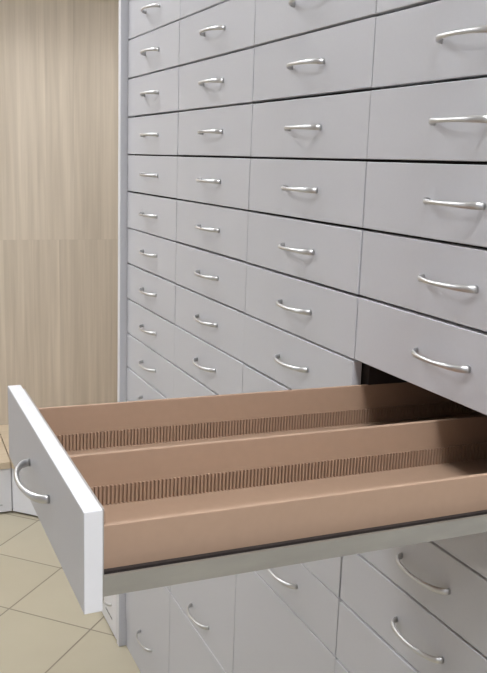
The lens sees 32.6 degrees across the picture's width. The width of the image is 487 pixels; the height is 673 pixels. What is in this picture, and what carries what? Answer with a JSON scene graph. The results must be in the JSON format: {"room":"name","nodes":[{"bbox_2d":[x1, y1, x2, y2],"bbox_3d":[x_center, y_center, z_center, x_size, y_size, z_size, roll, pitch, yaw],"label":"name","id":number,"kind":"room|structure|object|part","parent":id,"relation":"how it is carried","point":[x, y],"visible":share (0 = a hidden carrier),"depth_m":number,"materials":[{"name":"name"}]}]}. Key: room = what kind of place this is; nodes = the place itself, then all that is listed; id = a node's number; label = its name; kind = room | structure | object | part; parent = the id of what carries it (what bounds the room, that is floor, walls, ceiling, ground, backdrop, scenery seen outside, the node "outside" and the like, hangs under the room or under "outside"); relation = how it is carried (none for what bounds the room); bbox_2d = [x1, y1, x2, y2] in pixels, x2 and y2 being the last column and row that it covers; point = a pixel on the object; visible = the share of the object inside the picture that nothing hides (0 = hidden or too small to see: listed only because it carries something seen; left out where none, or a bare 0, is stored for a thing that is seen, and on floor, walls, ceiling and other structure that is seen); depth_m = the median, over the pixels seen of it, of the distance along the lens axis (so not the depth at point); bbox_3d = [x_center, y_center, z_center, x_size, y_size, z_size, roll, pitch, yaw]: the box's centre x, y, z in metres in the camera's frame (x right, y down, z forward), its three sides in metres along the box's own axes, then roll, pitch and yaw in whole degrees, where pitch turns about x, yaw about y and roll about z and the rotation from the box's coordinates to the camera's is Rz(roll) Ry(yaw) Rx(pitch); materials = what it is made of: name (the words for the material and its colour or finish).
{"room":"pharmacy","nodes":[
{"label":"pharmacy","id":0,"kind":"room"},
{"bbox_2d":[0,0,118,424],"bbox_3d":[-2.058,-0.929,3.217,3.848,3.300,0.100,-3,13,-24],"label":"wall","id":1,"kind":"structure","parent":0,"point":[59,58],"depth_m":3.79,"materials":[{"name":"brown wood"}]},
{"bbox_2d":[0,509,140,672],"bbox_3d":[-0.761,1.377,0.627,3.848,0.060,6.700,-3,13,-24],"label":"floor","id":2,"kind":"structure","parent":0,"point":[44,627],"depth_m":2.70,"materials":[{"name":"beige tile"}]},
{"bbox_2d":[0,468,11,511],"bbox_3d":[-1.288,0.602,3.571,0.499,0.191,0.514,-3,13,-24],"label":"base cabinet","id":3,"kind":"object","parent":2,"relation":"on","point":[5,474],"visible":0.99,"depth_m":3.46,"materials":[{"name":"white laminate"}]},
{"bbox_2d":[0,436,10,469],"bbox_3d":[-1.282,0.493,3.557,0.511,0.028,0.503,-3,13,-24],"label":"countertop","id":4,"kind":"structure","parent":3,"relation":"on","point":[5,463],"depth_m":3.47,"materials":[{"name":"brown wood"}]},
{"bbox_2d":[11,468,36,515],"bbox_3d":[-0.667,0.579,3.787,0.807,0.191,0.631,-3,13,-24],"label":"base cabinet","id":5,"kind":"object","parent":2,"relation":"on","point":[21,503],"visible":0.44,"depth_m":3.46,"materials":[{"name":"white laminate"}]},
{"bbox_2d":[0,425,14,468],"bbox_3d":[-0.471,0.565,3.345,0.808,0.028,1.574,-3,13,-24],"label":"countertop","id":6,"kind":"structure","parent":5,"relation":"on","point":[4,429],"depth_m":3.72,"materials":[{"name":"brown wood"}]},
{"bbox_2d":[102,595,116,638],"bbox_3d":[-0.291,0.734,3.110,0.690,0.191,0.941,-3,13,-24],"label":"base cabinet","id":7,"kind":"object","parent":2,"relation":"on","point":[109,611],"visible":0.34,"depth_m":2.62,"materials":[{"name":"white laminate"}]},
{"bbox_2d":[8,0,486,672],"bbox_3d":[0.028,0.089,1.656,1.133,2.091,1.646,-3,13,-24],"label":"tall cabinet","id":8,"kind":"object","parent":2,"relation":"on","point":[286,472],"visible":1,"depth_m":1.20,"materials":[{"name":"grey laminate"}]},
{"bbox_3d":[-0.227,0.152,0.875,0.024,0.009,0.112,-3,14,-24],"label":"handle","id":9,"kind":"part","parent":8,"relation":"part of","materials":[{"name":"silver metal"}]},
{"bbox_3d":[-0.210,0.150,0.887,0.016,0.094,0.402,-3,14,-24],"label":"drawer","id":10,"kind":"part","parent":8,"relation":"part of","materials":[{"name":"grey laminate"}]},
{"bbox_3d":[-0.071,-0.088,2.482,0.620,2.091,0.023,-3,13,-24],"label":"panel","id":11,"kind":"part","parent":8,"relation":"part of","materials":[{"name":"grey metal"}]},
{"bbox_3d":[-0.287,0.860,2.351,0.024,0.009,0.112,-3,13,-24],"label":"handle","id":12,"kind":"part","parent":8,"relation":"part of","materials":[{"name":"silver metal"}]},
{"bbox_3d":[-0.248,0.173,2.221,0.016,0.094,0.398,-3,13,-24],"label":"drawer","id":13,"kind":"part","parent":8,"relation":"part of","materials":[{"name":"grey laminate"}]},
{"bbox_3d":[-0.259,0.079,2.187,0.024,0.009,0.112,-3,13,-24],"label":"handle","id":14,"kind":"part","parent":8,"relation":"part of","materials":[{"name":"silver metal"}]},
{"bbox_3d":[-0.256,-0.017,2.167,0.024,0.009,0.112,-3,13,-24],"label":"handle","id":15,"kind":"part","parent":8,"relation":"part of","materials":[{"name":"silver metal"}]},
{"bbox_3d":[-0.253,-0.114,2.146,0.024,0.009,0.112,-3,13,-24],"label":"handle","id":16,"kind":"part","parent":8,"relation":"part of","materials":[{"name":"silver metal"}]},
{"bbox_3d":[-0.268,0.759,2.345,0.016,0.287,0.398,-3,13,-24],"label":"drawer","id":17,"kind":"part","parent":8,"relation":"part of","materials":[{"name":"grey laminate"}]},
{"bbox_3d":[-0.250,-0.211,2.126,0.024,0.009,0.112,-3,13,-24],"label":"handle","id":18,"kind":"part","parent":8,"relation":"part of","materials":[{"name":"silver metal"}]},
{"bbox_3d":[-0.247,-0.307,2.105,0.024,0.009,0.112,-3,13,-24],"label":"handle","id":19,"kind":"part","parent":8,"relation":"part of","materials":[{"name":"silver metal"}]},
{"bbox_3d":[-0.243,-0.404,2.085,0.024,0.009,0.112,-3,13,-24],"label":"handle","id":20,"kind":"part","parent":8,"relation":"part of","materials":[{"name":"silver metal"}]},
{"bbox_3d":[-0.240,-0.500,2.065,0.024,0.009,0.112,-3,13,-24],"label":"handle","id":21,"kind":"part","parent":8,"relation":"part of","materials":[{"name":"silver metal"}]},
{"bbox_3d":[-0.237,-0.597,2.045,0.024,0.009,0.112,-3,13,-24],"label":"handle","id":22,"kind":"part","parent":8,"relation":"part of","materials":[{"name":"silver metal"}]},
{"bbox_3d":[-0.234,-0.693,2.024,0.024,0.009,0.112,-3,13,-24],"label":"handle","id":23,"kind":"part","parent":8,"relation":"part of","materials":[{"name":"silver metal"}]},
{"bbox_3d":[-0.230,-0.789,2.004,0.024,0.009,0.112,-3,13,-24],"label":"handle","id":24,"kind":"part","parent":8,"relation":"part of","materials":[{"name":"silver metal"}]},
{"bbox_3d":[-0.244,0.076,2.202,0.016,0.094,0.398,-3,13,-24],"label":"drawer","id":25,"kind":"part","parent":8,"relation":"part of","materials":[{"name":"grey laminate"}]},
{"bbox_3d":[-0.232,-0.309,2.120,0.016,0.094,0.398,-3,13,-24],"label":"drawer","id":26,"kind":"part","parent":8,"relation":"part of","materials":[{"name":"grey laminate"}]},
{"bbox_3d":[-0.240,-0.020,2.182,0.016,0.094,0.398,-3,13,-24],"label":"drawer","id":27,"kind":"part","parent":8,"relation":"part of","materials":[{"name":"grey laminate"}]},
{"bbox_3d":[-0.228,-0.407,2.100,0.016,0.094,0.398,-3,13,-24],"label":"drawer","id":28,"kind":"part","parent":8,"relation":"part of","materials":[{"name":"grey laminate"}]},
{"bbox_3d":[-0.237,-0.117,2.161,0.016,0.094,0.398,-3,13,-24],"label":"drawer","id":29,"kind":"part","parent":8,"relation":"part of","materials":[{"name":"grey laminate"}]},
{"bbox_3d":[-0.225,-0.502,2.080,0.016,0.094,0.398,-3,13,-24],"label":"drawer","id":30,"kind":"part","parent":8,"relation":"part of","materials":[{"name":"grey laminate"}]},
{"bbox_3d":[-0.234,-0.214,2.141,0.016,0.094,0.398,-3,13,-24],"label":"drawer","id":31,"kind":"part","parent":8,"relation":"part of","materials":[{"name":"grey laminate"}]},
{"bbox_3d":[-0.222,-0.599,2.059,0.016,0.094,0.398,-3,13,-24],"label":"drawer","id":32,"kind":"part","parent":8,"relation":"part of","materials":[{"name":"grey laminate"}]},
{"bbox_3d":[-0.214,-0.792,2.019,0.016,0.094,0.398,-3,13,-24],"label":"drawer","id":33,"kind":"part","parent":8,"relation":"part of","materials":[{"name":"grey laminate"}]},
{"bbox_3d":[-0.218,-0.696,2.039,0.016,0.094,0.398,-3,13,-24],"label":"drawer","id":34,"kind":"part","parent":8,"relation":"part of","materials":[{"name":"grey laminate"}]},
{"bbox_3d":[-0.081,0.157,1.845,0.016,0.094,0.398,-3,13,-24],"label":"drawer","id":35,"kind":"part","parent":8,"relation":"part of","materials":[{"name":"grey laminate"}]},
{"bbox_3d":[-0.103,0.839,1.989,0.016,0.287,0.398,-3,13,-24],"label":"drawer","id":36,"kind":"part","parent":8,"relation":"part of","materials":[{"name":"grey laminate"}]},
{"bbox_3d":[-0.112,0.651,1.935,0.024,0.009,0.112,-3,13,-24],"label":"handle","id":37,"kind":"part","parent":8,"relation":"part of","materials":[{"name":"silver metal"}]},
{"bbox_3d":[-0.093,0.550,1.929,0.016,0.296,0.398,-3,13,-24],"label":"drawer","id":38,"kind":"part","parent":8,"relation":"part of","materials":[{"name":"grey laminate"}]},
{"bbox_3d":[-0.092,0.062,1.810,0.024,0.009,0.112,-3,13,-24],"label":"handle","id":39,"kind":"part","parent":8,"relation":"part of","materials":[{"name":"silver metal"}]},
{"bbox_3d":[-0.050,-0.712,1.663,0.016,0.094,0.398,-3,13,-24],"label":"drawer","id":40,"kind":"part","parent":8,"relation":"part of","materials":[{"name":"grey laminate"}]},
{"bbox_3d":[-0.088,-0.034,1.791,0.024,0.009,0.112,-3,13,-24],"label":"handle","id":41,"kind":"part","parent":8,"relation":"part of","materials":[{"name":"silver metal"}]},
{"bbox_3d":[-0.085,-0.130,1.770,0.024,0.009,0.112,-3,13,-24],"label":"handle","id":42,"kind":"part","parent":8,"relation":"part of","materials":[{"name":"silver metal"}]},
{"bbox_3d":[-0.082,-0.227,1.750,0.024,0.009,0.112,-3,13,-24],"label":"handle","id":43,"kind":"part","parent":8,"relation":"part of","materials":[{"name":"silver metal"}]},
{"bbox_3d":[-0.079,-0.323,1.729,0.024,0.009,0.112,-3,13,-24],"label":"handle","id":44,"kind":"part","parent":8,"relation":"part of","materials":[{"name":"silver metal"}]},
{"bbox_3d":[-0.077,0.060,1.825,0.016,0.094,0.398,-3,13,-24],"label":"drawer","id":45,"kind":"part","parent":8,"relation":"part of","materials":[{"name":"grey laminate"}]},
{"bbox_3d":[-0.075,-0.420,1.709,0.024,0.009,0.112,-3,13,-24],"label":"handle","id":46,"kind":"part","parent":8,"relation":"part of","materials":[{"name":"silver metal"}]},
{"bbox_3d":[-0.072,-0.516,1.689,0.024,0.009,0.112,-3,13,-24],"label":"handle","id":47,"kind":"part","parent":8,"relation":"part of","materials":[{"name":"silver metal"}]},
{"bbox_3d":[-0.073,-0.036,1.805,0.016,0.094,0.398,-3,13,-24],"label":"drawer","id":48,"kind":"part","parent":8,"relation":"part of","materials":[{"name":"grey laminate"}]},
{"bbox_3d":[-0.069,-0.613,1.669,0.024,0.009,0.112,-3,13,-24],"label":"handle","id":49,"kind":"part","parent":8,"relation":"part of","materials":[{"name":"silver metal"}]},
{"bbox_3d":[-0.070,-0.133,1.785,0.016,0.094,0.398,-3,13,-24],"label":"drawer","id":50,"kind":"part","parent":8,"relation":"part of","materials":[{"name":"grey laminate"}]},
{"bbox_3d":[-0.064,-0.326,1.744,0.016,0.094,0.398,-3,13,-24],"label":"drawer","id":51,"kind":"part","parent":8,"relation":"part of","materials":[{"name":"grey laminate"}]},
{"bbox_3d":[-0.067,-0.230,1.764,0.016,0.094,0.398,-3,13,-24],"label":"drawer","id":52,"kind":"part","parent":8,"relation":"part of","materials":[{"name":"grey laminate"}]},
{"bbox_3d":[-0.060,-0.422,1.724,0.016,0.094,0.398,-3,13,-24],"label":"drawer","id":53,"kind":"part","parent":8,"relation":"part of","materials":[{"name":"grey metal"}]},
{"bbox_3d":[-0.057,-0.519,1.704,0.016,0.094,0.398,-3,13,-24],"label":"drawer","id":54,"kind":"part","parent":8,"relation":"part of","materials":[{"name":"grey laminate"}]},
{"bbox_3d":[-0.054,-0.615,1.683,0.016,0.094,0.398,-3,13,-24],"label":"drawer","id":55,"kind":"part","parent":8,"relation":"part of","materials":[{"name":"grey laminate"}]},
{"bbox_3d":[0.087,0.141,1.469,0.016,0.094,0.398,-3,13,-24],"label":"drawer","id":56,"kind":"part","parent":8,"relation":"part of","materials":[{"name":"grey laminate"}]},
{"bbox_3d":[0.062,0.432,1.516,0.024,0.009,0.112,-3,13,-24],"label":"handle","id":57,"kind":"part","parent":8,"relation":"part of","materials":[{"name":"silver metal"}]},
{"bbox_3d":[0.071,0.630,1.573,0.016,0.296,0.398,-3,13,-24],"label":"drawer","id":58,"kind":"part","parent":8,"relation":"part of","materials":[{"name":"grey laminate"}]},
{"bbox_3d":[0.074,0.046,1.434,0.024,0.009,0.112,-3,13,-24],"label":"handle","id":59,"kind":"part","parent":8,"relation":"part of","materials":[{"name":"silver metal"}]},
{"bbox_3d":[0.094,-0.532,1.313,0.024,0.009,0.112,-3,13,-24],"label":"handle","id":60,"kind":"part","parent":8,"relation":"part of","materials":[{"name":"silver metal"}]},
{"bbox_3d":[0.078,-0.050,1.414,0.024,0.009,0.112,-3,13,-24],"label":"handle","id":61,"kind":"part","parent":8,"relation":"part of","materials":[{"name":"silver metal"}]},
{"bbox_3d":[0.216,0.200,0.883,0.752,0.019,0.022,-2,13,-24],"label":"rail","id":62,"kind":"part","parent":8,"relation":"part of","materials":[{"name":"metal"}]},
{"bbox_3d":[0.081,-0.146,1.394,0.024,0.009,0.112,-3,13,-24],"label":"handle","id":63,"kind":"part","parent":8,"relation":"part of","materials":[{"name":"silver metal"}]},
{"bbox_3d":[0.077,0.432,1.531,0.016,0.100,0.398,-3,13,-24],"label":"drawer","id":64,"kind":"part","parent":8,"relation":"part of","materials":[{"name":"grey laminate"}]},
{"bbox_3d":[0.085,-0.243,1.374,0.024,0.009,0.112,-3,13,-24],"label":"handle","id":65,"kind":"part","parent":8,"relation":"part of","materials":[{"name":"silver metal"}]},
{"bbox_3d":[0.090,0.044,1.449,0.016,0.094,0.398,-3,13,-24],"label":"drawer","id":66,"kind":"part","parent":8,"relation":"part of","materials":[{"name":"grey metal"}]},
{"bbox_3d":[0.089,-0.339,1.354,0.024,0.009,0.112,-3,13,-24],"label":"handle","id":67,"kind":"part","parent":8,"relation":"part of","materials":[{"name":"silver metal"}]},
{"bbox_3d":[0.093,-0.052,1.429,0.016,0.094,0.398,-3,13,-24],"label":"drawer","id":68,"kind":"part","parent":8,"relation":"part of","materials":[{"name":"grey laminate"}]},
{"bbox_3d":[0.092,-0.436,1.333,0.024,0.009,0.112,-3,13,-24],"label":"handle","id":69,"kind":"part","parent":8,"relation":"part of","materials":[{"name":"silver metal"}]},
{"bbox_3d":[0.097,-0.149,1.408,0.016,0.094,0.398,-3,13,-24],"label":"drawer","id":70,"kind":"part","parent":8,"relation":"part of","materials":[{"name":"grey laminate"}]},
{"bbox_3d":[0.101,-0.246,1.388,0.016,0.094,0.398,-3,13,-24],"label":"drawer","id":71,"kind":"part","parent":8,"relation":"part of","materials":[{"name":"grey laminate"}]},
{"bbox_3d":[0.104,-0.342,1.368,0.016,0.094,0.398,-3,13,-24],"label":"drawer","id":72,"kind":"part","parent":8,"relation":"part of","materials":[{"name":"grey laminate"}]},
{"bbox_3d":[0.107,-0.439,1.348,0.016,0.094,0.398,-3,13,-24],"label":"drawer","id":73,"kind":"part","parent":8,"relation":"part of","materials":[{"name":"grey laminate"}]},
{"bbox_3d":[0.110,-0.535,1.327,0.016,0.094,0.398,-3,13,-24],"label":"drawer","id":74,"kind":"part","parent":8,"relation":"part of","materials":[{"name":"grey laminate"}]},
{"bbox_3d":[0.080,0.334,1.510,0.016,0.094,0.398,-3,13,-24],"label":"drawer","id":75,"kind":"part","parent":8,"relation":"part of","materials":[{"name":"grey laminate"}]},
{"bbox_3d":[0.234,0.711,1.216,0.016,0.296,0.398,-3,13,-24],"label":"drawer","id":76,"kind":"part","parent":8,"relation":"part of","materials":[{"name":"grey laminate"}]},
{"bbox_3d":[0.241,0.513,1.175,0.016,0.100,0.398,-3,13,-24],"label":"drawer","id":77,"kind":"part","parent":8,"relation":"part of","materials":[{"name":"grey laminate"}]},
{"bbox_3d":[0.274,-0.454,0.972,0.016,0.094,0.398,-3,13,-24],"label":"drawer","id":78,"kind":"part","parent":8,"relation":"part of","materials":[{"name":"grey laminate"}]},
{"bbox_3d":[0.245,0.413,1.154,0.016,0.094,0.398,-3,13,-24],"label":"drawer","id":79,"kind":"part","parent":8,"relation":"part of","materials":[{"name":"grey laminate"}]},
{"bbox_3d":[0.230,0.416,1.140,0.024,0.009,0.112,-3,13,-24],"label":"handle","id":80,"kind":"part","parent":8,"relation":"part of","materials":[{"name":"silver metal"}]},
{"bbox_3d":[0.258,0.028,1.073,0.016,0.094,0.398,-3,13,-24],"label":"drawer","id":81,"kind":"part","parent":8,"relation":"part of","materials":[{"name":"grey laminate"}]},
{"bbox_3d":[0.249,0.317,1.134,0.016,0.094,0.398,-3,13,-24],"label":"drawer","id":82,"kind":"part","parent":8,"relation":"part of","materials":[{"name":"grey laminate"}]},
{"bbox_3d":[0.262,-0.069,1.053,0.016,0.094,0.398,-3,13,-24],"label":"drawer","id":83,"kind":"part","parent":8,"relation":"part of","materials":[{"name":"grey laminate"}]},
{"bbox_3d":[0.233,0.320,1.119,0.024,0.009,0.112,-3,13,-24],"label":"handle","id":84,"kind":"part","parent":8,"relation":"part of","materials":[{"name":"silver metal"}]},
{"bbox_3d":[0.265,-0.165,1.032,0.016,0.094,0.398,-3,13,-24],"label":"drawer","id":85,"kind":"part","parent":8,"relation":"part of","materials":[{"name":"grey laminate"}]},
{"bbox_3d":[0.267,-0.261,1.012,0.016,0.094,0.398,-3,13,-24],"label":"drawer","id":86,"kind":"part","parent":8,"relation":"part of","materials":[{"name":"grey laminate"}]},
{"bbox_3d":[0.272,-0.358,0.992,0.016,0.094,0.398,-3,13,-24],"label":"drawer","id":87,"kind":"part","parent":8,"relation":"part of","materials":[{"name":"grey laminate"}]},
{"bbox_3d":[0.242,0.030,1.058,0.024,0.009,0.112,-3,13,-24],"label":"handle","id":88,"kind":"part","parent":8,"relation":"part of","materials":[{"name":"silver metal"}]},
{"bbox_3d":[0.246,-0.066,1.038,0.024,0.009,0.112,-3,13,-24],"label":"handle","id":89,"kind":"part","parent":8,"relation":"part of","materials":[{"name":"silver metal"}]},
{"bbox_3d":[0.249,-0.163,1.018,0.024,0.009,0.112,-3,13,-24],"label":"handle","id":90,"kind":"part","parent":8,"relation":"part of","materials":[{"name":"silver metal"}]},
{"bbox_3d":[0.252,-0.259,0.997,0.024,0.009,0.112,-3,13,-24],"label":"handle","id":91,"kind":"part","parent":8,"relation":"part of","materials":[{"name":"silver metal"}]},
{"bbox_3d":[0.252,0.221,1.114,0.016,0.094,0.398,-3,13,-24],"label":"drawer","id":92,"kind":"part","parent":8,"relation":"part of","materials":[{"name":"grey laminate"}]},
{"bbox_3d":[0.256,-0.355,0.978,0.024,0.009,0.112,-3,13,-24],"label":"handle","id":93,"kind":"part","parent":8,"relation":"part of","materials":[{"name":"silver metal"}]}
]}

